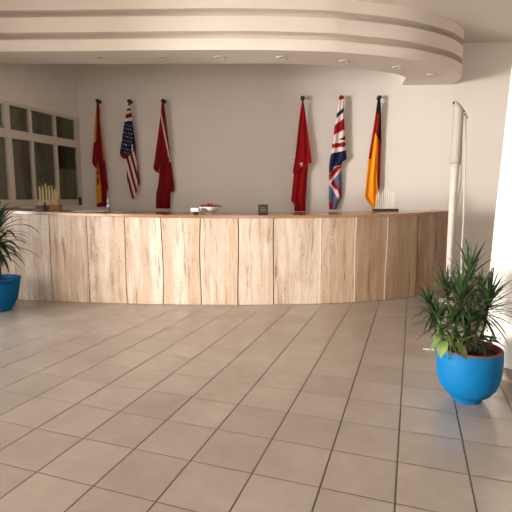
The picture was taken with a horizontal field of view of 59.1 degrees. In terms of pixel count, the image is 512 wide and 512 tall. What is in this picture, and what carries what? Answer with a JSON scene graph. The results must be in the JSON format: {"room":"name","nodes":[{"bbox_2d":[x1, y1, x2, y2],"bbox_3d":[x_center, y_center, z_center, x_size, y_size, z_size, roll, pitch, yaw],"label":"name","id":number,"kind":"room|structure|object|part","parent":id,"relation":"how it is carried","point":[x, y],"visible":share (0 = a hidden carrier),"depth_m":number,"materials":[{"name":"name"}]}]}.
{"room":"public hall","nodes":[
{"label":"public hall","id":0,"kind":"room"},
{"bbox_2d":[0,64,82,209],"bbox_3d":[-6.649,-0.290,-2.143,0.180,3.760,21.500,3,8,19],"label":"wall","id":1,"kind":"structure","parent":0,"point":[50,87],"depth_m":7.04,"materials":[{"name":"paint"}]},
{"bbox_2d":[0,99,82,206],"bbox_3d":[-3.604,-1.443,6.366,0.121,1.490,3.220,3,8,19],"label":"window","id":2,"kind":"structure","parent":1,"relation":"in","point":[38,147],"depth_m":7.00,"materials":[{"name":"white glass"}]},
{"bbox_2d":[56,117,72,139],"bbox_3d":[-3.220,-2.133,7.572,0.010,0.428,0.542,3,8,19],"label":"window pane","id":3,"kind":"object","parent":2,"relation":"attached to","point":[64,125],"depth_m":7.56,"materials":[{"name":"glass"}]},
{"bbox_2d":[58,146,75,169],"bbox_3d":[-3.220,-1.696,7.628,0.010,0.453,0.542,3,8,19],"label":"window pane","id":4,"kind":"object","parent":2,"relation":"attached to","point":[66,154],"depth_m":7.66,"materials":[{"name":"grey glass"}]},
{"bbox_2d":[59,169,76,198],"bbox_3d":[-3.220,-1.169,7.696,0.010,0.609,0.542,3,8,19],"label":"window pane","id":5,"kind":"object","parent":2,"relation":"attached to","point":[67,177],"depth_m":7.71,"materials":[{"name":"glass"}]},
{"bbox_2d":[0,277,511,511],"bbox_3d":[-2.000,1.740,-2.802,27.000,0.100,25.000,0,7,0],"label":"floor","id":6,"kind":"structure","parent":0,"point":[105,407],"depth_m":2.81,"materials":[{"name":"tile"}]},
{"bbox_2d":[0,201,37,311],"bbox_3d":[-3.008,-0.074,5.296,0.926,1.440,0.952,3,8,25],"label":"potted plant","id":7,"kind":"object","parent":6,"relation":"on","point":[9,283],"visible":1,"depth_m":5.28,"materials":[{"name":"green plant"}]},
{"bbox_3d":[-3.046,0.448,5.360,0.494,0.390,0.494,0,7,0],"label":"pot","id":8,"kind":"part","parent":7,"relation":"part of","materials":[{"name":"blue ceramic"}]},
{"bbox_2d":[0,207,448,304],"bbox_3d":[-0.515,-0.059,6.186,6.576,1.184,1.330,0,7,0],"label":"reception desk","id":9,"kind":"object","parent":6,"relation":"on","point":[130,257],"depth_m":5.64,"materials":[{"name":"wood"}]},
{"bbox_3d":[-3.204,-0.001,5.862,1.189,1.144,0.030,1,7,8],"label":"stone panel","id":10,"kind":"part","parent":9,"relation":"part of","materials":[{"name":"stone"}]},
{"bbox_2d":[42,202,47,209],"bbox_3d":[-2.888,-0.680,6.184,0.074,0.110,0.074,0,7,0],"label":"bottle","id":11,"kind":"object","parent":9,"relation":"on","point":[44,207],"visible":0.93,"depth_m":6.17,"materials":[{"name":"blue glass"}]},
{"bbox_2d":[35,183,61,209],"bbox_3d":[-2.916,-0.835,6.343,0.321,0.376,0.145,0,7,0],"label":"candle holder","id":12,"kind":"object","parent":9,"relation":"on","point":[53,195],"visible":0.95,"depth_m":6.31,"materials":[{"name":"brown wood"}]},
{"bbox_3d":[-2.365,0.034,5.742,0.505,1.106,0.029,1,7,9],"label":"stone panel","id":13,"kind":"part","parent":9,"relation":"part of","materials":[{"name":"stone"}]},
{"bbox_2d":[73,210,108,211],"bbox_3d":[-2.236,-0.609,6.123,0.462,0.014,0.301,0,7,0],"label":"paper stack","id":14,"kind":"object","parent":9,"relation":"on","point":[75,210],"visible":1,"depth_m":6.14,"materials":[{"name":"white paper"}]},
{"bbox_3d":[-1.866,0.049,5.667,0.492,1.094,0.030,1,7,8],"label":"stone panel","id":15,"kind":"part","parent":9,"relation":"part of","materials":[{"name":"stone"}]},
{"bbox_2d":[106,199,109,211],"bbox_3d":[-2.046,-0.703,6.261,0.048,0.178,0.048,0,7,0],"label":"spray bottle","id":16,"kind":"object","parent":9,"relation":"on","point":[108,203],"visible":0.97,"depth_m":6.25,"materials":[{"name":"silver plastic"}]},
{"bbox_3d":[-1.385,0.061,5.611,0.468,1.085,0.031,1,7,5],"label":"stone panel","id":17,"kind":"part","parent":9,"relation":"part of","materials":[{"name":"stone"}]},
{"bbox_3d":[-0.919,0.068,5.582,0.477,1.079,0.030,0,7,2],"label":"stone panel","id":18,"kind":"part","parent":9,"relation":"part of","materials":[{"name":"stone"}]},
{"bbox_2d":[191,208,198,213],"bbox_3d":[-0.771,-0.567,5.714,0.105,0.083,0.060,0,7,0],"label":"card reader","id":19,"kind":"object","parent":9,"relation":"on","point":[194,210],"visible":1,"depth_m":5.68,"materials":[{"name":"white plastic"}]},
{"bbox_2d":[199,207,218,213],"bbox_3d":[-0.606,-0.592,5.872,0.264,0.095,0.264,0,7,0],"label":"bowl","id":20,"kind":"object","parent":9,"relation":"on","point":[208,210],"visible":0.81,"depth_m":5.79,"materials":[{"name":"white ceramic"}]},
{"bbox_3d":[-0.452,0.072,5.570,0.467,1.074,0.030,0,7,1],"label":"stone panel","id":21,"kind":"part","parent":9,"relation":"part of","materials":[{"name":"stone"}]},
{"bbox_2d":[0,207,448,217],"bbox_3d":[-0.515,-0.592,6.117,6.576,0.108,1.330,0,7,0],"label":"countertop","id":22,"kind":"structure","parent":9,"relation":"on","point":[144,214],"depth_m":5.72,"materials":[{"name":"beige stone"}]},
{"bbox_3d":[-0.003,0.073,5.571,0.434,1.072,0.031,0,7,-1],"label":"stone panel","id":23,"kind":"part","parent":9,"relation":"part of","materials":[{"name":"stone"}]},
{"bbox_2d":[258,204,267,214],"bbox_3d":[0.087,-0.581,5.661,0.122,0.130,0.071,0,7,0],"label":"table sign","id":24,"kind":"object","parent":9,"relation":"on","point":[262,208],"visible":1,"depth_m":5.63,"materials":[{"name":"black"}]},
{"bbox_3d":[0.501,0.068,5.598,0.572,1.075,0.033,-1,7,-5],"label":"stone panel","id":25,"kind":"part","parent":9,"relation":"part of","materials":[{"name":"stone"}]},
{"bbox_3d":[1.019,0.057,5.663,0.453,1.080,0.034,-1,7,-11],"label":"stone panel","id":26,"kind":"part","parent":9,"relation":"part of","materials":[{"name":"stone"}]},
{"bbox_3d":[1.460,0.040,5.772,0.448,1.086,0.035,-2,8,-17],"label":"stone panel","id":27,"kind":"part","parent":9,"relation":"part of","materials":[{"name":"stone"}]},
{"bbox_2d":[372,187,398,210],"bbox_3d":[1.885,-0.828,6.568,0.364,0.355,0.090,0,7,0],"label":"candle holder","id":28,"kind":"object","parent":9,"relation":"on","point":[375,209],"visible":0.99,"depth_m":6.56,"materials":[{"name":"white"}]},
{"bbox_3d":[1.913,0.013,5.947,0.524,1.095,0.035,-3,8,-25],"label":"stone panel","id":29,"kind":"part","parent":9,"relation":"part of","materials":[{"name":"stone"}]},
{"bbox_3d":[2.428,-0.030,6.228,0.669,1.109,0.043,-5,9,-32],"label":"stone panel","id":30,"kind":"part","parent":9,"relation":"part of","materials":[{"name":"stone"}]},
{"bbox_2d":[439,101,467,303],"bbox_3d":[2.461,-0.644,5.628,0.233,2.488,0.219,-5,9,-33],"label":"pole","id":31,"kind":"object","parent":6,"relation":"on","point":[458,110],"visible":0.78,"depth_m":5.55,"materials":[{"name":"white"}]},
{"bbox_3d":[2.535,-0.650,5.616,0.161,2.187,0.046,0,7,0],"label":"cord","id":32,"kind":"part","parent":31,"relation":"part of","materials":[{"name":"white fabric"}]},
{"bbox_2d":[405,240,511,404],"bbox_3d":[1.379,0.410,2.971,0.787,1.071,0.666,-1,7,-7],"label":"potted plant","id":33,"kind":"object","parent":6,"relation":"on","point":[469,368],"visible":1,"depth_m":2.85,"materials":[{"name":"green plant"}]},
{"bbox_3d":[1.238,0.516,2.931,0.168,0.260,0.020,0,7,-4],"label":"stem","id":34,"kind":"part","parent":33,"relation":"part of","materials":[{"name":"green plant"}]},
{"bbox_3d":[1.414,0.374,2.986,0.029,0.523,0.083,2,8,13],"label":"stem","id":35,"kind":"part","parent":33,"relation":"part of","materials":[{"name":"green plant"}]},
{"bbox_3d":[1.395,0.773,2.972,0.402,0.352,0.402,0,7,0],"label":"pot","id":36,"kind":"part","parent":33,"relation":"part of","materials":[{"name":"blue ceramic"}]},
{"bbox_3d":[1.373,0.519,2.878,0.027,0.264,0.080,3,8,22],"label":"stem","id":37,"kind":"part","parent":33,"relation":"part of","materials":[{"name":"green plant"}]},
{"bbox_3d":[1.455,0.473,2.916,0.078,0.345,0.020,2,8,16],"label":"stem","id":38,"kind":"part","parent":33,"relation":"part of","materials":[{"name":"green plant"}]},
{"bbox_2d":[76,42,511,276],"bbox_3d":[2.979,-1.529,7.528,12.700,3.760,0.200,1,7,5],"label":"wall","id":39,"kind":"structure","parent":0,"point":[232,129],"depth_m":7.55,"materials":[{"name":"paint"}]},
{"bbox_2d":[92,99,107,206],"bbox_3d":[-2.683,-1.760,7.779,0.248,1.814,0.150,0,7,0],"label":"flag","id":40,"kind":"object","parent":39,"relation":"attached to","point":[98,158],"visible":1,"depth_m":7.75,"materials":[{"name":"red fabric"}]},
{"bbox_2d":[120,99,139,198],"bbox_3d":[-2.148,-1.807,7.679,0.266,1.670,0.189,-7,10,-42],"label":"flag","id":41,"kind":"object","parent":39,"relation":"attached to","point":[128,146],"visible":1,"depth_m":7.68,"materials":[{"name":"multicoloured fabric"}]},
{"bbox_2d":[153,99,173,207],"bbox_3d":[-1.575,-1.725,7.684,0.350,1.823,0.168,0,7,0],"label":"flag","id":42,"kind":"object","parent":39,"relation":"attached to","point":[162,165],"visible":1,"depth_m":7.68,"materials":[{"name":"red fabric"}]},
{"bbox_2d":[0,0,463,84],"bbox_3d":[-0.368,-2.921,6.077,7.339,0.630,1.419,-1,7,-10],"label":"soffit","id":43,"kind":"object","parent":39,"relation":"attached to","point":[369,35],"depth_m":5.63,"materials":[{"name":"paint"}]},
{"bbox_2d":[94,55,105,59],"bbox_3d":[-2.020,-2.568,5.855,0.144,0.014,0.144,0,7,0],"label":"ceiling light","id":44,"kind":"object","parent":43,"relation":"in","point":[97,56],"visible":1,"depth_m":5.84,"materials":[{"name":"beige"}]},
{"bbox_2d":[155,56,165,59],"bbox_3d":[-1.234,-2.570,5.872,0.144,0.014,0.144,0,7,0],"label":"ceiling light","id":45,"kind":"object","parent":43,"relation":"in","point":[156,57],"visible":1,"depth_m":5.85,"materials":[{"name":"beige"}]},
{"bbox_2d":[215,55,225,59],"bbox_3d":[-0.466,-2.568,5.855,0.144,0.014,0.144,0,7,0],"label":"ceiling light","id":46,"kind":"object","parent":43,"relation":"in","point":[219,57],"visible":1,"depth_m":5.84,"materials":[{"name":"beige"}]},
{"bbox_2d":[275,56,285,59],"bbox_3d":[0.324,-2.569,5.863,0.144,0.014,0.144,0,7,0],"label":"ceiling light","id":47,"kind":"object","parent":43,"relation":"in","point":[276,57],"visible":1,"depth_m":5.84,"materials":[{"name":"beige"}]},
{"bbox_2d":[291,96,311,210],"bbox_3d":[0.755,-1.685,7.505,0.331,1.877,0.162,0,7,0],"label":"flag","id":48,"kind":"object","parent":39,"relation":"attached to","point":[303,154],"visible":1,"depth_m":7.49,"materials":[{"name":"red fabric"}]},
{"bbox_2d":[329,95,346,209],"bbox_3d":[1.351,-1.692,7.454,0.286,1.843,0.161,0,7,0],"label":"flag","id":49,"kind":"object","parent":39,"relation":"attached to","point":[338,153],"visible":1,"depth_m":7.42,"materials":[{"name":"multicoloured fabric"}]},
{"bbox_2d":[365,95,381,207],"bbox_3d":[1.934,-1.696,7.381,0.267,1.798,0.131,-5,9,-36],"label":"flag","id":50,"kind":"object","parent":39,"relation":"attached to","point":[372,187],"visible":0.99,"depth_m":7.39,"materials":[{"name":"multicoloured fabric"}]},
{"bbox_2d":[356,0,511,42],"bbox_3d":[0.000,-2.241,-2.102,23.000,0.100,22.000,0,7,0],"label":"ceiling","id":51,"kind":"structure","parent":0,"point":[481,20],"depth_m":6.02,"materials":[{"name":"paint"}]},
{"bbox_2d":[484,68,511,369],"bbox_3d":[2.100,-0.980,3.242,0.650,3.760,0.650,0,7,0],"label":"pillar","id":52,"kind":"structure","parent":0,"point":[502,234],"depth_m":3.29,"materials":[{"name":"paint"}]},
{"bbox_2d":[502,367,511,381],"bbox_3d":[2.100,0.840,3.475,0.676,0.090,0.676,0,7,0],"label":"baseboard","id":53,"kind":"structure","parent":52,"relation":"attached to","point":[507,373],"depth_m":3.28,"materials":[{"name":"tile"}]}
]}

